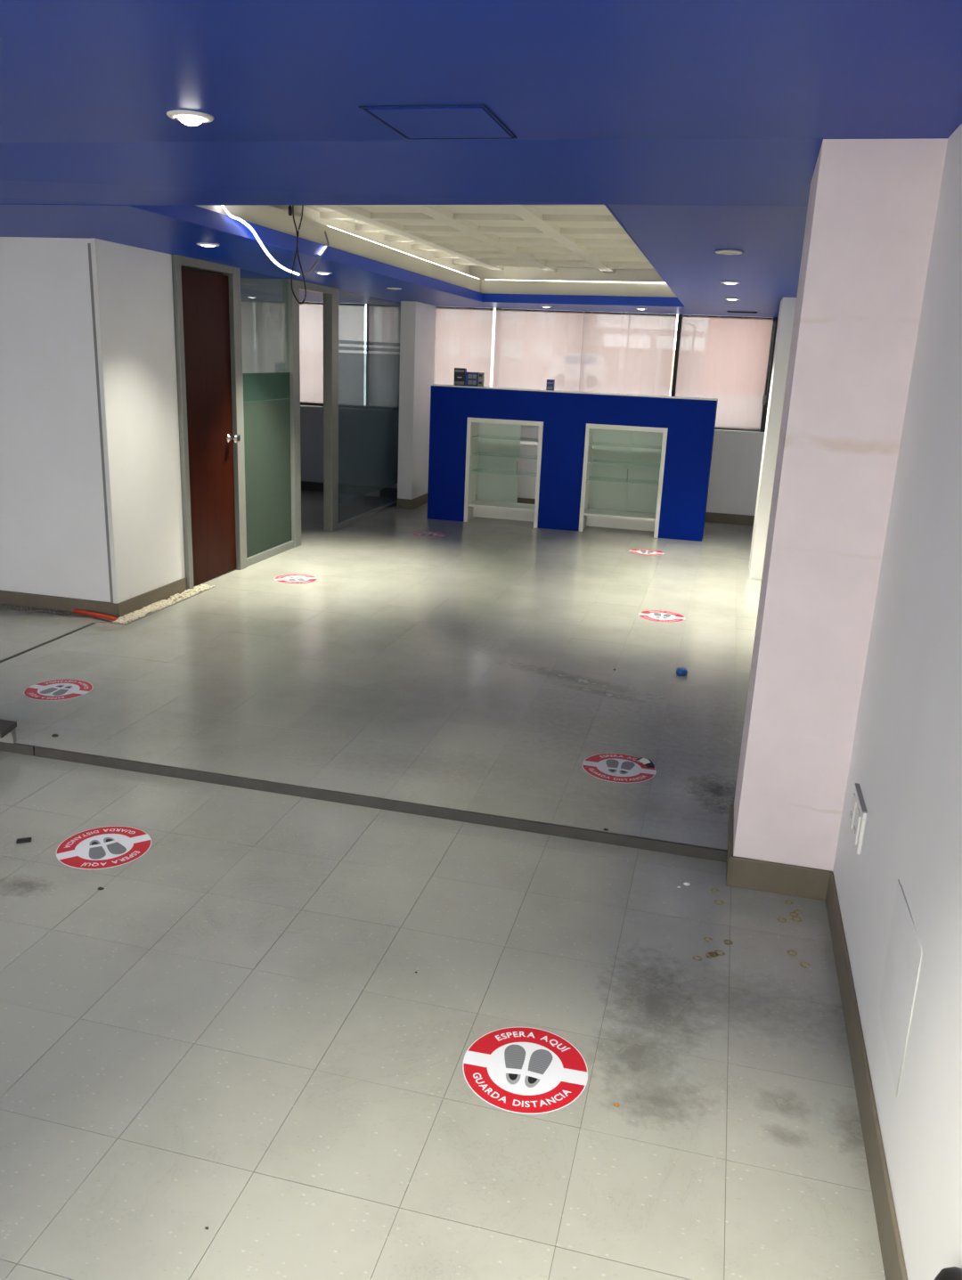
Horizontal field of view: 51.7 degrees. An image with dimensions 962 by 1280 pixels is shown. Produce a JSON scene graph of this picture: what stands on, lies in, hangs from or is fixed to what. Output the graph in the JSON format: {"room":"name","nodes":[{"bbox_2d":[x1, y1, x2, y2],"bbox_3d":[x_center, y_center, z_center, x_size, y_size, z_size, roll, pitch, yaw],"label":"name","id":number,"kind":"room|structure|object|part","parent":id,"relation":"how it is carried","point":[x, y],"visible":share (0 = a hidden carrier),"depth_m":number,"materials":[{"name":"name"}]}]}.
{"room":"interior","nodes":[
{"label":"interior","id":0,"kind":"room"},
{"bbox_2d":[0,236,185,603],"bbox_3d":[-3.283,-1.334,6.042,2.778,2.094,0.741,6,17,13],"label":"wall","id":1,"kind":"structure","parent":0,"point":[91,509],"depth_m":5.54,"materials":[{"name":"white paint"}]},
{"bbox_2d":[0,577,187,618],"bbox_3d":[-3.319,-0.409,6.309,2.787,0.090,0.742,6,17,13],"label":"baseboard","id":2,"kind":"structure","parent":1,"relation":"attached to","point":[15,599],"depth_m":5.77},
{"bbox_2d":[95,586,215,625],"bbox_3d":[-1.954,-0.227,6.039,0.193,0.007,1.015,6,17,13],"label":"trim","id":3,"kind":"structure","parent":1,"relation":"attached to","point":[214,586],"depth_m":5.82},
{"bbox_2d":[171,254,247,589],"bbox_3d":[-1.758,-1.393,6.455,0.136,2.028,0.795,6,17,13],"label":"door","id":4,"kind":"structure","parent":1,"relation":"in","point":[207,295],"depth_m":6.44,"materials":[{"name":"brown wood"}]},
{"bbox_3d":[-1.672,-1.357,6.691,0.066,0.060,0.060,6,17,13],"label":"knob","id":5,"kind":"part","parent":4,"relation":"part of","materials":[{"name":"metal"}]},
{"bbox_2d":[240,277,283,402],"bbox_3d":[-2.800,-1.857,7.976,2.740,2.060,0.080,6,17,13],"label":"window","id":6,"kind":"structure","parent":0,"point":[261,299],"depth_m":7.49,"materials":[{"name":"glass"}]},
{"bbox_2d":[242,372,293,566],"bbox_3d":[-1.560,-1.595,7.209,0.050,2.012,0.815,6,17,13],"label":"glass partition panel","id":7,"kind":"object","parent":6,"relation":"in","point":[266,423],"depth_m":7.30,"materials":[{"name":"green glass"}]},
{"bbox_3d":[-1.601,-0.656,7.481,0.050,0.054,0.815,6,17,13],"label":"rail","id":8,"kind":"part","parent":7,"relation":"part of","materials":[{"name":"grey metal"}]},
{"bbox_2d":[282,278,338,547],"bbox_3d":[-1.361,-1.825,8.013,0.087,2.022,0.905,6,17,13],"label":"door frame","id":9,"kind":"structure","parent":6,"relation":"in","point":[290,306],"depth_m":8.07,"materials":[{"name":"grey metal"}]},
{"bbox_2d":[397,301,435,499],"bbox_3d":[-0.645,-2.365,10.049,0.150,2.060,0.710,6,17,13],"label":"pillar","id":10,"kind":"structure","parent":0,"point":[418,320],"depth_m":9.82,"materials":[{"name":"white paint"}]},
{"bbox_2d":[396,493,427,509],"bbox_3d":[-0.683,-1.458,10.299,0.164,0.100,0.710,6,17,13],"label":"baseboard","id":11,"kind":"structure","parent":10,"relation":"attached to","point":[401,503],"depth_m":9.99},
{"bbox_2d":[0,489,885,1279],"bbox_3d":[-1.709,0.143,5.235,6.505,0.238,11.530,6,17,13],"label":"floor","id":12,"kind":"structure","parent":0,"point":[238,1035],"depth_m":2.76,"materials":[{"name":"tile"}]},
{"bbox_2d":[0,718,16,743],"bbox_3d":[-2.532,0.298,4.005,1.492,0.083,0.119,6,17,13],"label":"step block","id":13,"kind":"object","parent":12,"relation":"on","point":[7,728],"visible":1,"depth_m":3.88,"materials":[{"name":"grey rubber"}]},
{"bbox_2d":[16,837,31,843],"bbox_3d":[-1.483,0.649,3.221,0.044,0.009,0.026,-4,17,-21],"label":"clip","id":14,"kind":"object","parent":12,"relation":"on","point":[27,839],"visible":1,"depth_m":3.21,"materials":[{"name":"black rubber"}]},
{"bbox_2d":[0,603,71,614],"bbox_3d":[-2.889,-0.211,5.828,1.091,0.018,0.063,6,17,13],"label":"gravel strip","id":15,"kind":"object","parent":12,"relation":"on","point":[7,606],"visible":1,"depth_m":5.75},
{"bbox_2d":[0,622,95,662],"bbox_3d":[-2.349,0.114,4.811,0.020,0.004,1.601,6,17,12],"label":"trim","id":16,"kind":"structure","parent":12,"relation":"in","point":[91,623],"depth_m":5.16,"materials":[{"name":"grey rubber"}]},
{"bbox_2d":[24,679,92,700],"bbox_3d":[-1.913,0.224,4.496,0.290,0.001,0.290,6,17,12],"label":"floor sticker","id":17,"kind":"object","parent":12,"relation":"on","point":[56,689],"visible":1,"depth_m":4.49,"materials":[{"name":"red plastic"}]},
{"bbox_2d":[40,684,64,693],"bbox_3d":[-1.944,0.222,4.497,0.051,0.001,0.136,6,17,13],"label":"print","id":18,"kind":"object","parent":17,"relation":"on","point":[50,688],"depth_m":4.49},
{"bbox_2d":[52,685,72,695],"bbox_3d":[-1.883,0.229,4.484,0.053,0.001,0.135,6,17,13],"label":"print","id":19,"kind":"object","parent":17,"relation":"on","point":[62,690],"depth_m":4.48},
{"bbox_2d":[72,609,116,620],"bbox_3d":[-2.198,-0.144,5.651,0.318,0.027,0.031,10,18,23],"label":"conduit","id":20,"kind":"object","parent":12,"relation":"on","point":[76,611],"visible":1,"depth_m":5.64,"materials":[{"name":"red plastic"}]},
{"bbox_2d":[56,825,151,869],"bbox_3d":[-1.217,0.668,3.208,0.290,0.001,0.290,-8,19,-32],"label":"floor sticker","id":21,"kind":"object","parent":12,"relation":"on","point":[103,847],"visible":1,"depth_m":3.20,"materials":[{"name":"red plastic"}]},
{"bbox_2d":[89,839,105,859],"bbox_3d":[-1.235,0.673,3.187,0.099,0.001,0.112,6,17,13],"label":"print","id":22,"kind":"object","parent":21,"relation":"on","point":[97,848],"depth_m":3.19},
{"bbox_2d":[103,837,126,854],"bbox_3d":[-1.190,0.667,3.215,0.116,0.001,0.094,6,17,13],"label":"print","id":23,"kind":"object","parent":21,"relation":"on","point":[111,845],"depth_m":3.22},
{"bbox_2d":[113,584,214,623],"bbox_3d":[-1.911,-0.229,6.036,0.113,0.018,1.007,6,17,13],"label":"strip","id":24,"kind":"object","parent":12,"relation":"on","point":[157,606],"visible":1,"depth_m":5.97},
{"bbox_2d":[274,574,317,583],"bbox_3d":[-1.271,-0.420,6.811,0.290,0.001,0.290,-4,17,-21],"label":"floor sticker","id":25,"kind":"object","parent":12,"relation":"on","point":[285,578],"visible":1,"depth_m":6.81,"materials":[{"name":"plastic"}]},
{"bbox_2d":[295,576,305,580],"bbox_3d":[-1.242,-0.420,6.814,0.102,0.001,0.109,6,17,13],"label":"print","id":26,"kind":"object","parent":25,"relation":"on","point":[297,578],"depth_m":6.82},
{"bbox_2d":[0,741,727,862],"bbox_3d":[-2.184,0.384,3.976,6.198,0.039,0.014,6,17,13],"label":"trim","id":27,"kind":"structure","parent":12,"relation":"attached to","point":[395,805],"depth_m":3.55,"materials":[{"name":"grey metal"}]},
{"bbox_2d":[411,531,445,537],"bbox_3d":[-0.459,-0.922,8.665,0.290,0.001,0.290,6,17,13],"label":"floor sticker","id":28,"kind":"object","parent":12,"relation":"on","point":[416,534],"visible":1,"depth_m":8.66,"materials":[{"name":"red plastic"}]},
{"bbox_2d":[463,417,543,528],"bbox_3d":[0.242,-1.589,9.335,0.708,0.966,0.358,6,17,13],"label":"display cabinet","id":29,"kind":"object","parent":12,"relation":"on","point":[495,496],"visible":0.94,"depth_m":9.44,"materials":[{"name":"white laminate"}]},
{"bbox_3d":[-0.121,-1.586,9.270,0.035,0.966,0.057,6,17,13],"label":"frame post","id":30,"kind":"part","parent":29,"relation":"part of","materials":[{"name":"white laminate"}]},
{"bbox_3d":[-0.077,-1.631,9.434,0.014,0.966,0.295,6,17,13],"label":"panel","id":31,"kind":"part","parent":29,"relation":"part of","materials":[{"name":"white laminate"}]},
{"bbox_3d":[0.169,-1.718,9.507,0.402,0.779,0.006,6,17,13],"label":"sliding panel","id":32,"kind":"part","parent":29,"relation":"part of","materials":[{"name":"clear glass"}]},
{"bbox_3d":[0.235,-1.217,9.484,0.638,0.125,0.015,6,17,13],"label":"kick panel","id":33,"kind":"part","parent":29,"relation":"part of","materials":[{"name":"white laminate"}]},
{"bbox_2d":[471,467,536,475],"bbox_3d":[0.242,-1.580,9.341,0.636,0.006,0.280,6,17,13],"label":"glass shelf","id":34,"kind":"object","parent":29,"relation":"attached to","point":[497,470],"depth_m":9.37,"materials":[{"name":"glass"}]},
{"bbox_2d":[471,451,537,458],"bbox_3d":[0.249,-1.731,9.297,0.636,0.006,0.280,6,17,13],"label":"glass shelf","id":35,"kind":"object","parent":29,"relation":"attached to","point":[504,454],"depth_m":9.32,"materials":[{"name":"clear glass"}]},
{"bbox_3d":[0.224,-1.994,9.066,0.638,0.040,0.057,6,17,13],"label":"frame","id":36,"kind":"part","parent":29,"relation":"part of","materials":[{"name":"white laminate"}]},
{"bbox_2d":[472,434,538,440],"bbox_3d":[0.255,-1.884,9.252,0.636,0.006,0.280,6,17,13],"label":"glass shelf","id":37,"kind":"object","parent":29,"relation":"attached to","point":[507,437],"depth_m":9.30,"materials":[{"name":"glass"}]},
{"bbox_3d":[0.531,-1.514,9.119,0.035,0.966,0.057,6,17,13],"label":"frame post","id":38,"kind":"part","parent":29,"relation":"part of","materials":[{"name":"white laminate"}]},
{"bbox_2d":[462,1027,587,1114],"bbox_3d":[0.102,0.990,2.297,0.290,0.001,0.290,6,16,11],"label":"floor sticker","id":39,"kind":"object","parent":12,"relation":"on","point":[517,1070],"visible":1,"depth_m":2.29,"materials":[{"name":"red plastic"}]},
{"bbox_2d":[504,1044,525,1084],"bbox_3d":[0.073,0.985,2.309,0.054,0.001,0.135,6,17,13],"label":"print","id":40,"kind":"object","parent":39,"relation":"on","point":[514,1055],"depth_m":2.31},
{"bbox_2d":[524,1049,552,1087],"bbox_3d":[0.133,0.991,2.297,0.051,0.001,0.136,6,17,13],"label":"print","id":41,"kind":"object","parent":39,"relation":"on","point":[538,1063],"depth_m":2.30},
{"bbox_2d":[427,383,717,541],"bbox_3d":[0.835,-1.697,9.302,2.575,1.242,0.622,6,17,13],"label":"reception counter","id":42,"kind":"object","parent":12,"relation":"on","point":[689,422],"depth_m":8.95,"materials":[{"name":"blue laminate"}]},
{"bbox_2d":[453,367,466,385],"bbox_3d":[-0.191,-2.421,9.133,0.107,0.155,0.051,6,17,13],"label":"display box","id":43,"kind":"object","parent":42,"relation":"on","point":[460,373],"visible":1,"depth_m":9.11,"materials":[{"name":"black plastic"}]},
{"bbox_2d":[464,371,478,386],"bbox_3d":[-0.082,-2.394,9.112,0.116,0.125,0.051,6,17,13],"label":"display box","id":44,"kind":"object","parent":42,"relation":"on","point":[471,379],"visible":1,"depth_m":9.09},
{"bbox_2d":[477,372,484,386],"bbox_3d":[0.000,-2.385,9.093,0.046,0.125,0.051,6,17,13],"label":"display box","id":45,"kind":"object","parent":42,"relation":"on","point":[481,375],"visible":1,"depth_m":9.07,"materials":[{"name":"grey plastic"}]},
{"bbox_2d":[478,438,593,449],"bbox_3d":[0.883,-1.834,9.445,2.515,0.025,0.260,6,17,13],"label":"shelf","id":46,"kind":"object","parent":42,"relation":"attached to","point":[522,444],"depth_m":9.43,"materials":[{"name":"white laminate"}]},
{"bbox_2d":[546,379,554,390],"bbox_3d":[0.627,-2.301,8.953,0.065,0.095,0.051,6,17,13],"label":"display box","id":47,"kind":"object","parent":42,"relation":"on","point":[550,383],"visible":1,"depth_m":8.93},
{"bbox_2d":[431,383,717,400],"bbox_3d":[0.800,-2.222,8.897,2.575,0.012,0.122,6,17,13],"label":"countertop","id":48,"kind":"structure","parent":42,"relation":"on","point":[696,398],"depth_m":8.84,"materials":[{"name":"white laminate"}]},
{"bbox_3d":[2.048,-1.535,8.946,0.030,1.230,0.380,6,17,13],"label":"panel","id":49,"kind":"part","parent":42,"relation":"part of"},
{"bbox_2d":[582,753,656,782],"bbox_3d":[0.544,0.495,3.905,0.290,0.016,0.290,6,17,13],"label":"floor sticker","id":50,"kind":"object","parent":12,"relation":"on","point":[619,768],"visible":1,"depth_m":3.90,"materials":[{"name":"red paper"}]},
{"bbox_2d":[605,758,619,773],"bbox_3d":[0.515,0.497,3.920,0.052,0.001,0.135,6,17,13],"label":"print","id":51,"kind":"object","parent":50,"relation":"on","point":[612,765],"depth_m":3.92},
{"bbox_2d":[619,761,635,774],"bbox_3d":[0.576,0.504,3.906,0.052,0.001,0.135,6,17,13],"label":"print","id":52,"kind":"object","parent":50,"relation":"on","point":[624,767],"depth_m":3.91},
{"bbox_2d":[578,423,668,538],"bbox_3d":[1.313,-1.476,9.093,0.721,0.974,0.370,6,17,13],"label":"display cabinet","id":53,"kind":"object","parent":12,"relation":"on","point":[627,463],"visible":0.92,"depth_m":9.20,"materials":[{"name":"white laminate"}]},
{"bbox_3d":[0.942,-1.472,9.024,0.035,0.974,0.057,6,17,13],"label":"frame post","id":54,"kind":"part","parent":53,"relation":"part of","materials":[{"name":"white laminate"}]},
{"bbox_3d":[0.987,-1.518,9.188,0.014,0.974,0.295,6,17,13],"label":"panel","id":55,"kind":"part","parent":53,"relation":"part of","materials":[{"name":"white laminate"}]},
{"bbox_3d":[1.210,-1.607,9.265,0.357,0.787,0.006,6,17,13],"label":"sliding panel","id":56,"kind":"part","parent":53,"relation":"part of","materials":[{"name":"clear glass"}]},
{"bbox_3d":[1.304,-1.099,9.238,0.651,0.125,0.015,6,17,13],"label":"kick panel","id":57,"kind":"part","parent":53,"relation":"part of","materials":[{"name":"white laminate"}]},
{"bbox_2d":[587,475,659,484],"bbox_3d":[1.311,-1.462,9.094,0.649,0.006,0.280,6,17,13],"label":"glass shelf","id":58,"kind":"object","parent":53,"relation":"attached to","point":[609,478],"depth_m":9.10,"materials":[{"name":"clear glass"}]},
{"bbox_2d":[587,458,660,466],"bbox_3d":[1.318,-1.613,9.050,0.649,0.006,0.280,6,17,13],"label":"glass shelf","id":59,"kind":"object","parent":53,"relation":"attached to","point":[611,461],"depth_m":9.08,"materials":[{"name":"clear glass"}]},
{"bbox_2d":[590,441,661,448],"bbox_3d":[1.325,-1.766,9.006,0.649,0.006,0.280,6,17,13],"label":"glass shelf","id":60,"kind":"object","parent":53,"relation":"attached to","point":[620,444],"depth_m":9.03,"materials":[{"name":"clear glass"}]},
{"bbox_3d":[1.294,-1.883,8.817,0.651,0.040,0.057,6,17,13],"label":"frame","id":61,"kind":"part","parent":53,"relation":"part of","materials":[{"name":"white laminate"}]},
{"bbox_3d":[1.520,-1.576,9.206,0.330,0.787,0.006,6,17,13],"label":"sliding panel","id":62,"kind":"part","parent":53,"relation":"part of","materials":[{"name":"glass"}]},
{"bbox_3d":[1.607,-1.399,8.870,0.035,0.974,0.057,6,17,13],"label":"frame post","id":63,"kind":"part","parent":53,"relation":"part of","materials":[{"name":"white laminate"}]},
{"bbox_2d":[628,548,664,555],"bbox_3d":[1.384,-0.734,8.292,0.290,0.001,0.290,6,17,13],"label":"floor sticker","id":64,"kind":"object","parent":12,"relation":"on","point":[640,551],"visible":1,"depth_m":8.29,"materials":[{"name":"red plastic"}]},
{"bbox_2d":[638,610,684,622],"bbox_3d":[1.138,-0.149,6.242,0.290,0.001,0.290,6,17,13],"label":"floor sticker","id":65,"kind":"object","parent":12,"relation":"on","point":[657,615],"visible":1,"depth_m":6.24,"materials":[{"name":"red plastic"}]},
{"bbox_2d":[653,612,661,618],"bbox_3d":[1.109,-0.155,6.254,0.052,0.001,0.135,6,17,13],"label":"print","id":66,"kind":"object","parent":65,"relation":"on","point":[656,615],"depth_m":6.25},
{"bbox_2d":[662,613,671,619],"bbox_3d":[1.170,-0.148,6.240,0.052,0.001,0.135,6,17,13],"label":"print","id":67,"kind":"object","parent":65,"relation":"on","point":[664,615],"depth_m":6.24},
{"bbox_2d":[676,667,687,676],"bbox_3d":[1.032,0.162,5.103,0.058,0.031,0.058,6,17,13],"label":"cap","id":68,"kind":"object","parent":12,"relation":"on","point":[680,671],"visible":1,"depth_m":5.08,"materials":[{"name":"blue plastic"}]},
{"bbox_2d":[284,204,655,273],"bbox_3d":[-1.599,-2.385,4.501,6.905,0.490,11.930,6,17,13],"label":"ceiling slab","id":69,"kind":"structure","parent":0,"point":[548,238],"depth_m":6.33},
{"bbox_2d":[0,0,961,317],"bbox_3d":[-1.617,-1.966,4.623,6.505,0.210,11.530,6,17,13],"label":"ceiling","id":70,"kind":"structure","parent":0,"point":[701,126],"depth_m":2.44,"materials":[{"name":"blue paint"}]},
{"bbox_2d":[166,109,214,125],"bbox_3d":[-0.760,-1.360,2.598,0.120,0.025,0.120,6,17,13],"label":"recessed light","id":71,"kind":"object","parent":70,"relation":"in","point":[189,118],"visible":1,"depth_m":2.57,"materials":[{"name":"white plastic"}]},
{"bbox_2d":[195,242,219,246],"bbox_3d":[-1.412,-2.041,5.132,0.116,0.014,0.116,6,17,13],"label":"recessed light","id":72,"kind":"object","parent":70,"relation":"in","point":[199,243],"visible":1,"depth_m":5.10,"materials":[{"name":"white plastic"}]},
{"bbox_2d":[221,205,328,275],"bbox_3d":[-1.037,-2.071,5.132,0.092,0.326,1.310,6,17,13],"label":"led strip","id":73,"kind":"object","parent":70,"relation":"hanging from","point":[224,207],"visible":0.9,"depth_m":4.95,"materials":[{"name":"white plastic"}]},
{"bbox_2d":[290,204,306,304],"bbox_3d":[-0.696,-1.507,3.777,0.064,0.437,0.016,6,17,13],"label":"cable","id":74,"kind":"object","parent":70,"relation":"hanging from","point":[297,231],"visible":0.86,"depth_m":3.79,"materials":[{"name":"black plastic"}]},
{"bbox_2d":[288,204,292,215],"bbox_3d":[-0.719,-1.651,3.737,0.014,0.100,0.014,-7,19,-30],"label":"plug","id":75,"kind":"object","parent":74,"relation":"attached to","point":[289,206],"visible":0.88,"depth_m":3.74,"materials":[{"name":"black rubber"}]},
{"bbox_2d":[314,271,332,274],"bbox_3d":[-1.041,-2.423,6.556,0.116,0.014,0.116,6,17,13],"label":"recessed light","id":76,"kind":"object","parent":70,"relation":"in","point":[320,273],"visible":1,"depth_m":6.52,"materials":[{"name":"white plastic"}]},
{"bbox_2d":[386,287,401,290],"bbox_3d":[-0.679,-2.742,7.753,0.116,0.014,0.116,6,17,13],"label":"recessed light","id":77,"kind":"object","parent":70,"relation":"in","point":[395,289],"visible":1,"depth_m":7.72,"materials":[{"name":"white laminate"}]},
{"bbox_2d":[196,204,676,297],"bbox_3d":[0.218,-2.448,6.187,2.200,0.251,5.920,6,17,13],"label":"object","id":78,"kind":"structure","parent":70,"relation":"attached to","point":[592,281],"depth_m":8.31,"materials":[{"name":"beige paint"}]},
{"bbox_2d":[329,226,477,278],"bbox_3d":[-0.457,-2.828,7.355,0.016,0.034,3.450,6,17,13],"label":"led strip","id":79,"kind":"object","parent":78,"relation":"attached to","point":[330,226],"visible":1,"depth_m":6.97,"materials":[{"name":"white plastic"}]},
{"bbox_2d":[501,279,665,283],"bbox_3d":[0.866,-3.147,8.708,1.776,0.003,0.016,9,17,20],"label":"led strip","id":80,"kind":"object","parent":78,"relation":"attached to","point":[501,280],"visible":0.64,"depth_m":8.73,"materials":[{"name":"white plastic"}]},
{"bbox_2d":[358,104,516,138],"bbox_3d":[-0.100,-1.328,2.552,0.316,0.005,0.365,6,17,13],"label":"access hatch","id":81,"kind":"object","parent":70,"relation":"attached to","point":[469,121],"visible":1,"depth_m":2.52,"materials":[{"name":"blue paint"}]},
{"bbox_2d":[433,306,493,386],"bbox_3d":[-0.221,-2.844,10.146,0.667,1.061,0.035,6,17,13],"label":"roller blind","id":82,"kind":"object","parent":70,"relation":"hanging from","point":[463,335],"visible":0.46,"depth_m":10.07,"materials":[{"name":"white fabric"}]},
{"bbox_2d":[492,308,584,391],"bbox_3d":[0.559,-2.758,9.966,0.891,1.061,0.035,6,17,13],"label":"roller blind","id":83,"kind":"object","parent":70,"relation":"hanging from","point":[532,346],"visible":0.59,"depth_m":9.91,"materials":[{"name":"white fabric"}]},
{"bbox_2d":[715,250,743,254],"bbox_3d":[1.110,-1.731,4.442,0.124,0.014,0.124,6,17,13],"label":"recessed light","id":84,"kind":"object","parent":70,"relation":"in","point":[723,252],"visible":1,"depth_m":4.41,"materials":[{"name":"white plastic"}]},
{"bbox_2d":[720,280,740,284],"bbox_3d":[1.485,-2.127,5.914,0.116,0.014,0.116,6,17,13],"label":"recessed light","id":85,"kind":"object","parent":70,"relation":"in","point":[723,281],"visible":1,"depth_m":5.88,"materials":[{"name":"white plastic"}]},
{"bbox_2d":[724,297,740,300],"bbox_3d":[1.823,-2.474,7.207,0.116,0.014,0.116,6,17,13],"label":"recessed light","id":86,"kind":"object","parent":70,"relation":"in","point":[728,298],"visible":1,"depth_m":7.17,"materials":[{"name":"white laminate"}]},
{"bbox_2d":[726,310,757,313],"bbox_3d":[2.291,-2.875,8.707,0.260,0.012,0.080,6,17,13],"label":"ceiling vent","id":87,"kind":"object","parent":70,"relation":"in","point":[727,311],"visible":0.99,"depth_m":8.68,"materials":[{"name":"black metal"}]},
{"bbox_2d":[300,407,764,515],"bbox_3d":[-0.221,-2.685,10.336,6.505,2.950,0.200,6,17,13],"label":"wall","id":88,"kind":"structure","parent":0,"point":[368,442],"depth_m":10.57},
{"bbox_2d":[300,303,399,413],"bbox_3d":[-1.670,-3.059,10.600,1.800,1.150,0.220,6,17,13],"label":"window","id":89,"kind":"structure","parent":88,"relation":"in","point":[364,408],"depth_m":10.54,"materials":[{"name":"glass"},{"name":"dark aluminium"},{"name":"white blind fabric"}]},
{"bbox_2d":[299,301,323,405],"bbox_3d":[-2.071,-3.058,10.569,0.936,1.041,0.035,6,17,13],"label":"roller blind","id":90,"kind":"object","parent":89,"relation":"attached to","point":[311,313],"visible":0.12,"depth_m":10.49,"materials":[{"name":"white fabric"}]},
{"bbox_3d":[-1.672,-3.069,10.587,1.800,1.125,0.060,6,17,13],"label":"frame","id":91,"kind":"part","parent":89,"relation":"part of","materials":[{"name":"metal"}]},
{"bbox_3d":[-1.694,-2.520,10.756,1.800,0.025,0.220,6,17,13],"label":"sill","id":92,"kind":"part","parent":89,"relation":"part of","materials":[{"name":"grey metal"}]},
{"bbox_2d":[338,302,365,407],"bbox_3d":[-1.408,-2.985,10.417,0.389,1.041,0.035,6,17,13],"label":"roller blind","id":93,"kind":"object","parent":89,"relation":"attached to","point":[351,316],"visible":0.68,"depth_m":10.39,"materials":[{"name":"white fabric"}]},
{"bbox_2d":[367,303,400,409],"bbox_3d":[-1.004,-2.940,10.323,0.340,1.041,0.035,6,17,13],"label":"roller blind","id":94,"kind":"object","parent":89,"relation":"attached to","point":[384,320],"visible":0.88,"depth_m":10.31,"materials":[{"name":"white fabric"}]},
{"bbox_2d":[338,289,396,529],"bbox_3d":[-0.986,-2.200,9.414,0.050,1.992,2.090,6,17,13],"label":"window frame","id":95,"kind":"structure","parent":88,"relation":"in","point":[351,520],"depth_m":9.40,"materials":[{"name":"grey metal"}]},
{"bbox_3d":[-1.026,-1.262,9.686,0.050,0.037,2.090,6,17,13],"label":"rail","id":96,"kind":"part","parent":95,"relation":"part of","materials":[{"name":"grey metal"}]},
{"bbox_2d":[301,481,754,525],"bbox_3d":[-0.297,-1.519,10.568,6.505,0.100,0.012,6,17,13],"label":"baseboard","id":97,"kind":"structure","parent":88,"relation":"attached to","point":[352,489],"depth_m":10.72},
{"bbox_2d":[578,314,778,435],"bbox_3d":[1.147,-2.748,9.951,3.435,1.150,0.220,6,17,13],"label":"window","id":98,"kind":"structure","parent":88,"relation":"in","point":[762,431],"depth_m":9.64,"materials":[{"name":"glass"},{"name":"black aluminium"}]},
{"bbox_2d":[578,310,676,396],"bbox_3d":[1.424,-2.663,9.767,0.891,1.061,0.035,6,17,13],"label":"roller blind","id":99,"kind":"object","parent":98,"relation":"attached to","point":[623,353],"visible":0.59,"depth_m":9.71,"materials":[{"name":"white fabric"}]},
{"bbox_2d":[675,314,775,431],"bbox_3d":[2.329,-2.567,9.554,0.867,1.051,0.041,6,17,13],"label":"roller blind","id":100,"kind":"object","parent":98,"relation":"attached to","point":[725,359],"visible":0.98,"depth_m":9.53,"materials":[{"name":"white fabric"}]},
{"bbox_3d":[2.737,-2.634,9.420,0.029,0.751,0.013,6,17,13],"label":"pull chain","id":101,"kind":"part","parent":100,"relation":"part of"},
{"bbox_3d":[1.123,-2.209,10.107,3.435,0.025,0.220,6,17,13],"label":"sill","id":102,"kind":"part","parent":98,"relation":"part of","materials":[{"name":"white laminate"}]},
{"bbox_2d":[749,297,796,579],"bbox_3d":[2.216,-1.477,7.382,0.205,2.080,0.500,6,17,13],"label":"pillar","id":103,"kind":"structure","parent":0,"point":[786,314],"depth_m":7.17,"materials":[{"name":"white paint"}]},
{"bbox_2d":[733,138,947,871],"bbox_3d":[1.024,-0.252,3.008,0.299,2.267,0.392,6,17,13],"label":"pillar","id":104,"kind":"structure","parent":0,"point":[873,203],"depth_m":2.77,"materials":[{"name":"white paint"}]},
{"bbox_2d":[725,803,832,901],"bbox_3d":[0.976,0.692,3.277,0.311,0.102,0.404,6,17,13],"label":"baseboard","id":105,"kind":"structure","parent":104,"relation":"attached to","point":[781,878],"depth_m":3.09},
{"bbox_2d":[832,123,961,1279],"bbox_3d":[1.620,-0.825,4.203,0.200,2.950,11.730,6,17,13],"label":"wall","id":106,"kind":"structure","parent":0,"point":[906,762],"depth_m":2.08,"materials":[{"name":"white paint"}]},
{"bbox_2d":[848,782,867,855],"bbox_3d":[1.013,0.479,2.675,0.016,0.124,0.190,6,17,13],"label":"wall outlet","id":107,"kind":"object","parent":106,"relation":"attached to","point":[858,812],"visible":1,"depth_m":2.63,"materials":[{"name":"white plastic"}]},
{"bbox_2d":[825,872,907,1279],"bbox_3d":[0.554,1.312,1.071,0.010,0.105,4.246,6,17,13],"label":"baseboard","id":108,"kind":"structure","parent":106,"relation":"attached to","point":[893,1262],"depth_m":2.13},
{"bbox_2d":[879,879,923,1097],"bbox_3d":[0.842,0.688,2.004,0.004,0.314,0.305,6,17,13],"label":"panel","id":109,"kind":"object","parent":106,"relation":"attached to","point":[904,956],"visible":1,"depth_m":1.98,"materials":[{"name":"paint"}]},
{"bbox_2d":[934,1266,961,1279],"bbox_3d":[0.652,0.931,1.384,0.042,0.104,0.104,6,17,13],"label":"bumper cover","id":110,"kind":"object","parent":106,"relation":"attached to","point":[953,1273],"visible":1,"depth_m":1.39,"materials":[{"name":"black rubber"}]},
{"label":"outside","id":111,"kind":"structure","parent":0,"visible":0},
{"bbox_2d":[363,353,671,405],"bbox_3d":[32.723,-33.693,127.926,320.000,0.200,251.620,6,17,13],"label":"ground","id":112,"kind":"structure","parent":111,"point":[491,381],"depth_m":56.19,"materials":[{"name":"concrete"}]},
{"bbox_2d":[454,306,588,380],"bbox_3d":[0.863,-23.118,71.551,14.100,8.250,10.400,6,17,13],"label":"building","id":113,"kind":"structure","parent":112,"relation":"on","point":[494,309],"depth_m":67.07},
{"bbox_2d":[669,349,675,387],"bbox_3d":[11.348,-19.024,69.071,8.600,2.650,0.650,6,17,13],"label":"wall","id":114,"kind":"structure","parent":112,"relation":"on","point":[673,349],"depth_m":68.47,"materials":[{"name":"white paint"}]}
]}

